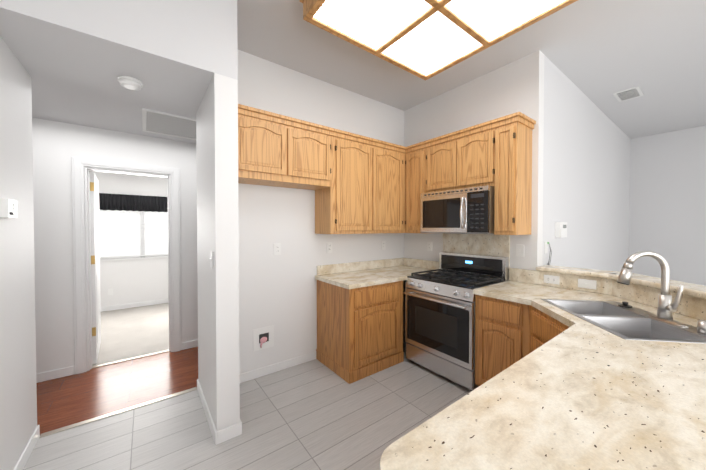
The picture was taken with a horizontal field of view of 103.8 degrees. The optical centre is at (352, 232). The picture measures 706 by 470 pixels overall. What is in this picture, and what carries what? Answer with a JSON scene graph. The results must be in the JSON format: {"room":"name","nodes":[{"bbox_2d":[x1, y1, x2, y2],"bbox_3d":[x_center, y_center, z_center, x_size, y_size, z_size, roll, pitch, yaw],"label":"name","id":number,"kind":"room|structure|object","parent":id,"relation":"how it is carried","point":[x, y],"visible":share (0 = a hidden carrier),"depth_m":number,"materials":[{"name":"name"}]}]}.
{"room":"kitchen","nodes":[
{"label":"kitchen","id":0,"kind":"room"},
{"bbox_2d":[0,37,36,469],"bbox_3d":[-0.584,-0.091,-0.323,0.120,3.050,5.400,-1,1,-37],"label":"wall","id":1,"kind":"structure","parent":0,"point":[18,405],"depth_m":1.61,"materials":[{"name":"white paint"}]},
{"bbox_2d":[0,198,16,217],"bbox_3d":[-1.852,-0.127,1.492,0.032,0.100,0.125,-1,1,-37],"label":"thermostat","id":2,"kind":"object","parent":1,"relation":"attached to","point":[8,208],"visible":1,"depth_m":1.45,"materials":[{"name":"white plastic"}]},
{"bbox_2d":[13,425,39,469],"bbox_3d":[-0.561,1.390,-0.222,0.012,0.085,5.300,-1,1,-37],"label":"baseboard","id":3,"kind":"structure","parent":1,"relation":"attached to","point":[25,455],"depth_m":1.71,"materials":[{"name":"white wood"}]},
{"bbox_2d":[32,118,197,373],"bbox_3d":[-1.851,0.160,3.432,6.000,2.440,0.120,-1,1,-37],"label":"wall","id":4,"kind":"structure","parent":0,"point":[57,146],"depth_m":2.67,"materials":[{"name":"white paint"}]},
{"bbox_2d":[36,366,73,382],"bbox_3d":[-3.428,1.356,2.182,1.755,0.085,0.012,-1,1,-37],"label":"baseboard","id":5,"kind":"structure","parent":4,"relation":"attached to","point":[53,374],"depth_m":2.62,"materials":[{"name":"white wood"}]},
{"bbox_2d":[90,172,100,363],"bbox_3d":[-2.910,0.373,3.128,0.066,1.998,0.751,-1,1,-37],"label":"door leaf","id":6,"kind":"structure","parent":4,"relation":"in","point":[95,261],"depth_m":2.90,"materials":[{"name":"white wood"}]},
{"bbox_2d":[72,156,180,373],"bbox_3d":[-2.402,0.324,3.010,0.890,2.125,0.147,-1,1,-37],"label":"door frame","id":7,"kind":"structure","parent":4,"relation":"attached to","point":[81,272],"depth_m":2.79,"materials":[{"name":"white wood"}]},
{"bbox_2d":[182,339,197,349],"bbox_3d":[-0.751,1.326,4.193,3.145,0.085,0.012,-1,1,-37],"label":"baseboard","id":8,"kind":"structure","parent":4,"relation":"attached to","point":[194,343],"depth_m":3.29,"materials":[{"name":"white paint"}]},
{"bbox_2d":[36,347,197,434],"bbox_3d":[-1.533,1.416,3.026,6.000,0.060,1.060,-1,1,-37],"label":"floor","id":9,"kind":"structure","parent":0,"point":[81,397],"depth_m":2.48,"materials":[{"name":"laminate"}]},
{"bbox_2d":[92,350,168,367],"bbox_3d":[-2.405,1.382,3.030,0.680,0.008,0.035,-1,1,-37],"label":"threshold strip","id":10,"kind":"object","parent":9,"relation":"on","point":[129,359],"depth_m":3.00,"materials":[{"name":"silver metal"}]},
{"bbox_2d":[0,0,237,143],"bbox_3d":[-1.311,-1.405,2.689,6.000,0.710,1.920,-1,1,-37],"label":"ceiling soffit","id":11,"kind":"structure","parent":0,"point":[76,58],"depth_m":1.73,"materials":[{"name":"white paint"}]},
{"bbox_2d":[117,76,142,90],"bbox_3d":[-1.530,-1.017,1.905,0.140,0.042,0.140,-1,1,-37],"label":"smoke detector","id":12,"kind":"object","parent":11,"relation":"attached to","point":[130,83],"visible":0.98,"depth_m":1.87,"materials":[{"name":"white plastic"}]},
{"bbox_2d":[142,108,195,139],"bbox_3d":[-1.701,-1.045,2.789,0.670,0.012,0.660,-1,1,-37],"label":"air vent","id":13,"kind":"object","parent":11,"relation":"attached to","point":[159,122],"visible":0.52,"depth_m":2.68,"materials":[{"name":"white metal"}]},
{"bbox_2d":[90,171,168,306],"bbox_3d":[-3.543,0.132,5.350,4.400,2.440,0.120,-1,1,-37],"label":"wall","id":14,"kind":"structure","parent":0,"point":[135,280],"depth_m":4.95,"materials":[{"name":"white paint"}]},
{"bbox_2d":[99,193,167,211],"bbox_3d":[-3.803,-0.517,4.987,2.400,0.291,0.048,-1,1,-37],"label":"window valance","id":15,"kind":"object","parent":14,"relation":"attached to","point":[119,202],"visible":0.4,"depth_m":4.91,"materials":[{"name":"black fabric"}]},
{"bbox_2d":[99,210,167,260],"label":"window","id":16,"kind":"structure","parent":14,"relation":"in","point":[129,258],"depth_m":4.99,"materials":[{"name":"white"}]},
{"bbox_2d":[99,210,167,258],"bbox_3d":[-3.843,-0.082,5.047,2.080,1.053,0.040,-1,1,-37],"label":"window blinds","id":17,"kind":"object","parent":16,"relation":"attached to","point":[108,229],"visible":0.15,"depth_m":4.96,"materials":[{"name":"white plastic"}]},
{"bbox_2d":[101,298,168,311],"bbox_3d":[-3.504,1.308,5.314,4.200,0.081,0.012,-1,1,-37],"label":"baseboard","id":18,"kind":"structure","parent":14,"relation":"attached to","point":[123,306],"depth_m":4.98,"materials":[{"name":"white"}]},
{"bbox_2d":[92,303,168,366],"bbox_3d":[-2.795,1.394,4.373,4.400,0.064,2.610,-1,1,-37],"label":"floor","id":19,"kind":"structure","parent":0,"point":[128,333],"depth_m":3.78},
{"bbox_2d":[196,73,239,430],"bbox_3d":[-1.084,0.178,2.182,0.145,2.440,0.800,-1,1,-37],"label":"wall","id":20,"kind":"structure","parent":0,"point":[217,227],"depth_m":1.88,"materials":[{"name":"white paint"}]},
{"bbox_2d":[197,379,219,444],"bbox_3d":[-1.142,1.356,2.148,0.016,0.085,0.812,-1,1,-37],"label":"baseboard","id":21,"kind":"structure","parent":20,"relation":"attached to","point":[216,434],"depth_m":2.01,"materials":[{"name":"white"}]},
{"bbox_2d":[209,251,212,268],"bbox_3d":[-0.982,0.192,1.909,0.018,0.117,0.072,-1,1,-37],"label":"light switch","id":22,"kind":"object","parent":20,"relation":"attached to","point":[211,259],"visible":0.98,"depth_m":1.90,"materials":[{"name":"white plastic"}]},
{"bbox_2d":[234,420,241,435],"bbox_3d":[-0.966,1.356,2.174,0.015,0.085,0.642,-1,1,-37],"label":"baseboard","id":23,"kind":"structure","parent":20,"relation":"attached to","point":[238,426],"depth_m":1.91,"materials":[{"name":"white"}]},
{"bbox_2d":[23,330,470,469],"bbox_3d":[1.766,1.439,1.465,10.000,0.060,5.400,-1,1,-37],"label":"floor","id":24,"kind":"structure","parent":0,"point":[315,414],"depth_m":1.99,"materials":[{"name":"grey tile"}]},
{"bbox_2d":[39,387,196,437],"bbox_3d":[-1.770,1.395,2.185,0.946,0.006,0.044,-1,1,-37],"label":"threshold strip","id":25,"kind":"object","parent":24,"relation":"on","point":[110,414],"depth_m":2.13,"materials":[{"name":"silver metal"}]},
{"bbox_2d":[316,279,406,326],"bbox_3d":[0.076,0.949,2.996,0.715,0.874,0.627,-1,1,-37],"label":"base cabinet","id":26,"kind":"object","parent":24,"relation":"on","point":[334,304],"depth_m":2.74,"materials":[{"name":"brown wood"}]},
{"bbox_2d":[315,267,437,290],"bbox_3d":[0.336,0.489,3.180,1.409,0.040,0.635,-1,1,-37],"label":"countertop","id":27,"kind":"structure","parent":26,"relation":"on","point":[378,275],"depth_m":2.95,"materials":[{"name":"beige stone"}]},
{"bbox_2d":[404,252,508,390],"bbox_3d":[1.019,0.816,2.821,0.719,1.145,0.756,-1,1,-37],"label":"range","id":28,"kind":"object","parent":24,"relation":"on","point":[440,322],"visible":0.88,"depth_m":2.66,"materials":[{"name":"silver metal"}]},
{"bbox_2d":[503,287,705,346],"bbox_3d":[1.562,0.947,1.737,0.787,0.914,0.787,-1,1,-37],"label":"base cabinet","id":29,"kind":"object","parent":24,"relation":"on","point":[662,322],"depth_m":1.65,"materials":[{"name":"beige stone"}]},
{"bbox_2d":[316,280,705,469],"bbox_3d":[0.996,0.514,1.398,2.494,0.040,1.478,-1,1,-37],"label":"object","id":30,"kind":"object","parent":29,"relation":"on","point":[551,394],"depth_m":0.85,"materials":[{"name":"beige stone"}]},
{"bbox_2d":[541,299,705,343],"bbox_3d":[1.552,0.554,1.609,0.866,0.255,0.866,-1,1,-37],"label":"sink","id":31,"kind":"object","parent":30,"relation":"in","point":[635,323],"depth_m":1.58,"materials":[{"name":"silver metal"}]},
{"bbox_2d":[617,251,688,327],"bbox_3d":[1.681,0.296,1.551,0.266,0.386,0.266,-1,1,-37],"label":"faucet","id":32,"kind":"object","parent":30,"relation":"on","point":[665,309],"depth_m":1.54,"materials":[{"name":"silver metal"}]},
{"bbox_2d":[238,50,403,373],"bbox_3d":[-0.231,-0.142,3.231,2.485,3.050,0.140,-1,1,-37],"label":"wall","id":33,"kind":"structure","parent":0,"point":[279,292],"depth_m":2.84,"materials":[{"name":"white paint"}]},
{"bbox_2d":[253,325,273,351],"bbox_3d":[-0.858,1.026,2.672,0.200,0.210,0.028,-1,1,-37],"label":"washer outlet box","id":34,"kind":"object","parent":33,"relation":"attached to","point":[263,337],"visible":1,"depth_m":2.67,"materials":[{"name":"white plastic"}]},
{"bbox_2d":[238,104,293,187],"bbox_3d":[-0.860,-0.718,2.450,0.547,0.545,0.337,-1,1,-37],"label":"upper cabinet","id":35,"kind":"object","parent":33,"relation":"attached to","point":[265,140],"depth_m":2.34,"materials":[{"name":"brown wood"}]},
{"bbox_2d":[239,351,315,382],"bbox_3d":[-0.782,1.348,2.744,0.993,0.085,0.012,-1,1,-37],"label":"baseboard","id":36,"kind":"structure","parent":33,"relation":"attached to","point":[247,376],"depth_m":2.75,"materials":[{"name":"white"}]},
{"bbox_2d":[274,243,280,254],"bbox_3d":[-0.752,0.168,2.751,0.072,0.117,0.009,-1,1,-37],"label":"outlet","id":37,"kind":"object","parent":33,"relation":"attached to","point":[277,248],"visible":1,"depth_m":2.75,"materials":[{"name":"white plastic"}]},
{"bbox_2d":[290,120,333,191],"bbox_3d":[-0.509,-0.722,2.713,0.533,0.545,0.337,-1,1,-37],"label":"upper cabinet","id":38,"kind":"object","parent":33,"relation":"attached to","point":[313,144],"depth_m":2.62,"materials":[{"name":"brown wood"}]},
{"bbox_2d":[327,242,331,252],"bbox_3d":[-0.264,0.172,3.117,0.072,0.117,0.009,-1,1,-37],"label":"outlet","id":39,"kind":"object","parent":33,"relation":"attached to","point":[329,247],"visible":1,"depth_m":3.11,"materials":[{"name":"white plastic"}]},
{"bbox_2d":[315,128,377,233],"bbox_3d":[-0.069,-0.492,3.048,0.570,1.015,0.337,-1,1,-37],"label":"upper cabinet","id":40,"kind":"object","parent":33,"relation":"attached to","point":[359,184],"depth_m":2.90,"materials":[{"name":"brown wood"}]},
{"bbox_2d":[378,140,397,232],"bbox_3d":[0.280,-0.496,3.310,0.529,1.015,0.337,-1,1,-37],"label":"upper cabinet","id":41,"kind":"object","parent":33,"relation":"attached to","point":[387,153],"depth_m":3.19,"materials":[{"name":"brown wood"}]},
{"bbox_2d":[237,0,705,138],"bbox_3d":[1.766,-1.691,1.420,10.000,0.100,5.400,-1,1,-37],"label":"ceiling","id":42,"kind":"structure","parent":0,"point":[598,53],"depth_m":2.61,"materials":[{"name":"white paint"}]},
{"bbox_2d":[300,0,577,80],"bbox_3d":[0.555,-1.551,1.794,1.382,0.189,1.322,-1,1,-37],"label":"ceiling light","id":43,"kind":"object","parent":42,"relation":"attached to","point":[425,40],"visible":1,"depth_m":1.96,"materials":[{"name":"white plastic"}]},
{"bbox_2d":[613,86,643,101],"bbox_3d":[3.325,-1.662,3.342,0.340,0.014,0.220,-1,1,-37],"label":"ceiling vent","id":44,"kind":"object","parent":42,"relation":"in","point":[630,93],"visible":0.98,"depth_m":3.33,"materials":[{"name":"white metal"}]},
{"bbox_2d":[404,50,543,330],"bbox_3d":[1.249,-0.142,3.230,0.120,3.050,1.640,-1,1,-37],"label":"wall","id":45,"kind":"structure","parent":0,"point":[513,87],"depth_m":2.83,"materials":[{"name":"white paint"}]},
{"bbox_2d":[410,144,425,232],"bbox_3d":[0.860,-0.497,3.359,0.337,1.015,0.320,-1,1,-37],"label":"upper cabinet","id":46,"kind":"object","parent":45,"relation":"attached to","point":[417,152],"depth_m":3.24,"materials":[{"name":"brown wood"}]},
{"bbox_2d":[427,242,431,250],"bbox_3d":[0.968,0.181,3.500,0.009,0.117,0.072,-1,1,-37],"label":"outlet","id":47,"kind":"object","parent":45,"relation":"attached to","point":[429,246],"visible":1,"depth_m":3.50,"materials":[{"name":"white plastic"}]},
{"bbox_2d":[426,136,449,192],"bbox_3d":[1.087,-0.715,3.055,0.337,0.570,0.433,-1,1,-37],"label":"upper cabinet","id":48,"kind":"object","parent":45,"relation":"attached to","point":[437,151],"depth_m":3.00,"materials":[{"name":"brown wood"}]},
{"bbox_2d":[450,120,493,189],"bbox_3d":[1.286,-0.711,2.789,0.337,0.570,0.423,-1,1,-37],"label":"upper cabinet","id":49,"kind":"object","parent":45,"relation":"attached to","point":[471,149],"depth_m":2.68,"materials":[{"name":"brown wood"}]},
{"bbox_2d":[420,185,493,233],"bbox_3d":[1.125,-0.207,2.886,0.482,0.434,0.756,-1,1,-37],"label":"over-the-range microwave","id":50,"kind":"object","parent":49,"relation":"attached to","point":[470,210],"visible":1,"depth_m":2.69,"materials":[{"name":"silver metal"}]},
{"bbox_2d":[317,233,705,319],"bbox_3d":[1.029,0.256,2.274,1.384,0.450,2.911,-1,1,-37],"label":"backsplash","id":51,"kind":"structure","parent":45,"relation":"attached to","point":[499,245],"depth_m":2.68,"materials":[{"name":"stone"}]},
{"bbox_2d":[544,275,559,284],"bbox_3d":[1.744,0.416,2.435,0.009,0.072,0.117,-1,1,-37],"label":"outlet","id":52,"kind":"object","parent":51,"relation":"attached to","point":[551,279],"visible":1,"depth_m":2.43,"materials":[{"name":"white plastic"}]},
{"bbox_2d":[578,279,596,289],"bbox_3d":[1.888,0.419,2.236,0.018,0.072,0.117,-1,1,-37],"label":"light switch","id":53,"kind":"object","parent":51,"relation":"attached to","point":[587,284],"visible":1,"depth_m":2.23,"materials":[{"name":"white plastic"}]},
{"bbox_2d":[494,112,533,234],"bbox_3d":[1.470,-0.485,2.548,0.337,1.015,0.190,-1,1,-37],"label":"upper cabinet","id":54,"kind":"object","parent":45,"relation":"attached to","point":[512,134],"depth_m":2.45,"materials":[{"name":"brown wood"}]},
{"bbox_2d":[542,55,630,271],"bbox_3d":[3.384,-0.152,3.884,4.080,3.050,0.120,-1,1,-37],"label":"wall","id":55,"kind":"structure","parent":0,"point":[586,171],"depth_m":3.33,"materials":[{"name":"white paint"}]},
{"bbox_2d":[544,241,551,264],"bbox_3d":[1.885,0.212,2.664,0.123,0.248,0.037,-1,1,-37],"label":"light switch","id":56,"kind":"object","parent":55,"relation":"attached to","point":[546,243],"visible":0.96,"depth_m":2.65,"materials":[{"name":"white plastic"}]},
{"bbox_2d":[555,222,566,237],"bbox_3d":[2.137,-0.024,2.841,0.190,0.155,0.052,-1,1,-37],"label":"keypad","id":57,"kind":"object","parent":55,"relation":"attached to","point":[560,229],"visible":1,"depth_m":2.79,"materials":[{"name":"white plastic"}]},
{"bbox_2d":[629,125,705,285],"bbox_3d":[6.150,-0.149,3.699,0.120,3.050,3.740,-1,1,-37],"label":"wall","id":58,"kind":"structure","parent":0,"point":[667,217],"depth_m":4.66,"materials":[{"name":"white paint"}]},
{"bbox_3d":[1.875,0.885,1.702,0.973,1.040,1.580,-1,1,-37],"label":"wall","id":59,"kind":"structure","parent":0,"visible":0},
{"bbox_2d":[536,265,705,298],"bbox_3d":[1.893,0.344,1.688,1.062,0.041,1.606,-1,1,-37],"label":"ledge cap","id":60,"kind":"object","parent":59,"relation":"on","point":[694,290],"visible":0.77,"depth_m":1.95,"materials":[{"name":"stone"}]}
]}

